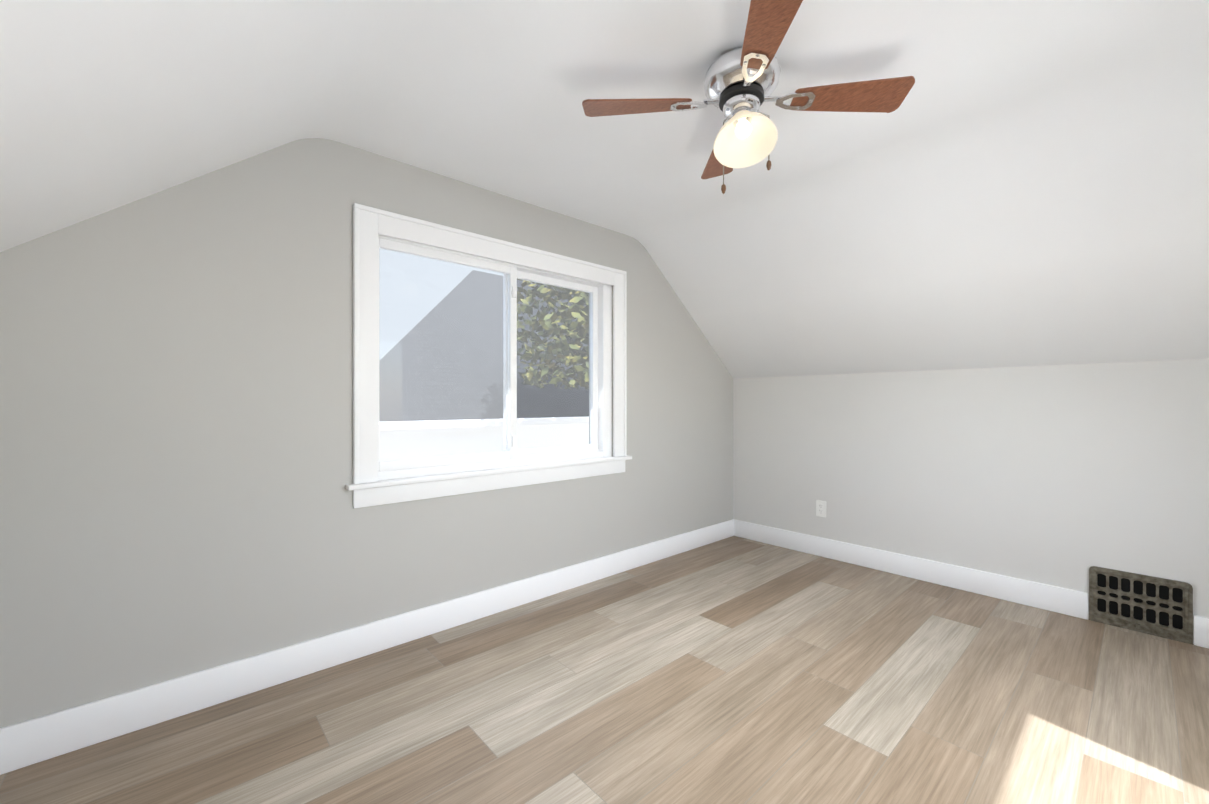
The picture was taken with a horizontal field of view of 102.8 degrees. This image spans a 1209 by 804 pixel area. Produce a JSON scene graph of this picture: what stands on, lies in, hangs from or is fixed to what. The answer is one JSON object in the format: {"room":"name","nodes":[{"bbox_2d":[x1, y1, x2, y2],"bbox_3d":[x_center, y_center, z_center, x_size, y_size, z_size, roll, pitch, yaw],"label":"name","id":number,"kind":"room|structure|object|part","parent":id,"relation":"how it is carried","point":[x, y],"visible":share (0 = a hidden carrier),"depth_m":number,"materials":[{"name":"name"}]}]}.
{"room":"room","nodes":[
{"label":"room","id":0,"kind":"room"},
{"bbox_2d":[0,138,732,727],"bbox_3d":[-0.571,-0.048,2.754,4.730,2.740,0.250,0,0,-42],"label":"wall","id":1,"kind":"structure","parent":0,"point":[176,424],"depth_m":1.86,"materials":[{"name":"grey paint"}]},
{"bbox_2d":[0,519,734,774],"bbox_3d":[-0.483,1.054,2.655,4.230,0.137,0.016,0,0,-42],"label":"baseboard","id":2,"kind":"structure","parent":1,"relation":"attached to","point":[37,740],"depth_m":1.93,"materials":[{"name":"white wood"}]},
{"bbox_2d":[346,203,631,507],"bbox_3d":[-0.504,-0.200,2.684,1.712,1.328,0.155,0,0,-42],"label":"window","id":3,"kind":"structure","parent":1,"relation":"in","point":[600,428],"depth_m":2.55,"materials":[{"name":"white plastic"}]},
{"bbox_2d":[0,536,1208,803],"bbox_3d":[0.646,1.222,1.395,4.730,0.200,3.900,0,0,-42],"label":"floor","id":4,"kind":"structure","parent":0,"point":[734,670],"depth_m":1.75,"materials":[{"name":"laminate"}]},
{"bbox_2d":[0,0,1208,378],"bbox_3d":[0.646,-0.768,1.395,4.506,1.140,3.400,0,0,-42],"label":"ceiling","id":5,"kind":"structure","parent":0,"point":[1014,182],"depth_m":1.82,"materials":[{"name":"white paint"}]},
{"bbox_2d":[582,0,914,193],"bbox_3d":[0.453,-0.917,1.598,0.827,0.403,0.827,0,0,-42],"label":"fan","id":6,"kind":"object","parent":5,"relation":"hanging from","point":[740,84],"visible":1,"depth_m":1.56,"materials":[{"name":"brown wood"}]},
{"bbox_3d":[0.098,-0.993,1.623,0.311,0.035,0.318,0,0,-42],"label":"blade","id":7,"kind":"part","parent":6,"relation":"part of","materials":[{"name":"brown wood"}]},
{"bbox_3d":[0.477,-0.993,1.953,0.318,0.035,0.311,0,0,-42],"label":"blade","id":8,"kind":"part","parent":6,"relation":"part of","materials":[{"name":"brown wood"}]},
{"bbox_3d":[0.452,-0.897,1.572,0.050,0.069,0.050,0,0,-42],"label":"light bulb","id":9,"kind":"part","parent":6,"relation":"part of","materials":[{"name":"white glass"}]},
{"bbox_3d":[0.452,-0.869,1.552,0.194,0.146,0.194,0,0,-42],"label":"lamp shade","id":10,"kind":"part","parent":6,"relation":"part of","materials":[{"name":"white glass"}]},
{"bbox_3d":[0.428,-0.993,1.244,0.318,0.035,0.311,0,0,-42],"label":"blade","id":11,"kind":"part","parent":6,"relation":"part of","materials":[{"name":"brown wood"}]},
{"bbox_3d":[0.807,-0.993,1.574,0.311,0.035,0.318,0,0,-42],"label":"blade","id":12,"kind":"part","parent":6,"relation":"part of","materials":[{"name":"brown wood"}]},
{"bbox_2d":[733,359,1208,643],"bbox_3d":[2.315,0.512,2.890,0.250,1.620,3.900,0,0,-42],"label":"wall","id":13,"kind":"structure","parent":0,"point":[1066,476],"depth_m":2.77,"materials":[{"name":"grey paint"}]},
{"bbox_2d":[816,500,825,516],"bbox_3d":[1.578,0.778,3.519,0.007,0.116,0.072,0,0,-42],"label":"duplex electrical outlet","id":14,"kind":"object","parent":13,"relation":"attached to","point":[820,508],"visible":1,"depth_m":3.52,"materials":[{"name":"white plastic"}]},
{"bbox_2d":[734,519,1087,619],"bbox_3d":[1.793,1.054,3.272,0.016,0.137,2.102,0,0,-42],"label":"baseboard","id":15,"kind":"structure","parent":13,"relation":"attached to","point":[1066,601],"depth_m":3.00,"materials":[{"name":"white wood"}]},
{"bbox_2d":[1089,566,1192,644],"bbox_3d":[2.608,0.982,2.360,0.028,0.280,0.340,0,0,-42],"label":"air vent","id":16,"kind":"object","parent":13,"relation":"in","point":[1155,606],"visible":1,"depth_m":2.35,"materials":[{"name":"brown metal"}]},
{"bbox_2d":[1194,615,1208,647],"bbox_3d":[3.032,1.054,1.890,0.016,0.137,0.922,0,0,-42],"label":"baseboard","id":17,"kind":"structure","parent":13,"relation":"attached to","point":[1201,631],"depth_m":2.21,"materials":[{"name":"white wood"}]},
{"label":"outside","id":18,"kind":"structure","parent":0,"visible":0},
{"bbox_2d":[379,270,588,460],"bbox_3d":[-2.133,0.539,9.975,7.500,7.574,4.310,0,0,-42],"label":"building","id":19,"kind":"structure","parent":18,"point":[556,409],"depth_m":8.20,"materials":[{"name":"white"}]},
{"bbox_2d":[517,279,588,390],"bbox_3d":[0.333,0.666,7.294,3.844,7.316,2.972,0,0,-42],"label":"tree","id":20,"kind":"object","parent":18,"point":[572,358],"depth_m":6.39,"materials":[{"name":"green plant"}]}
]}

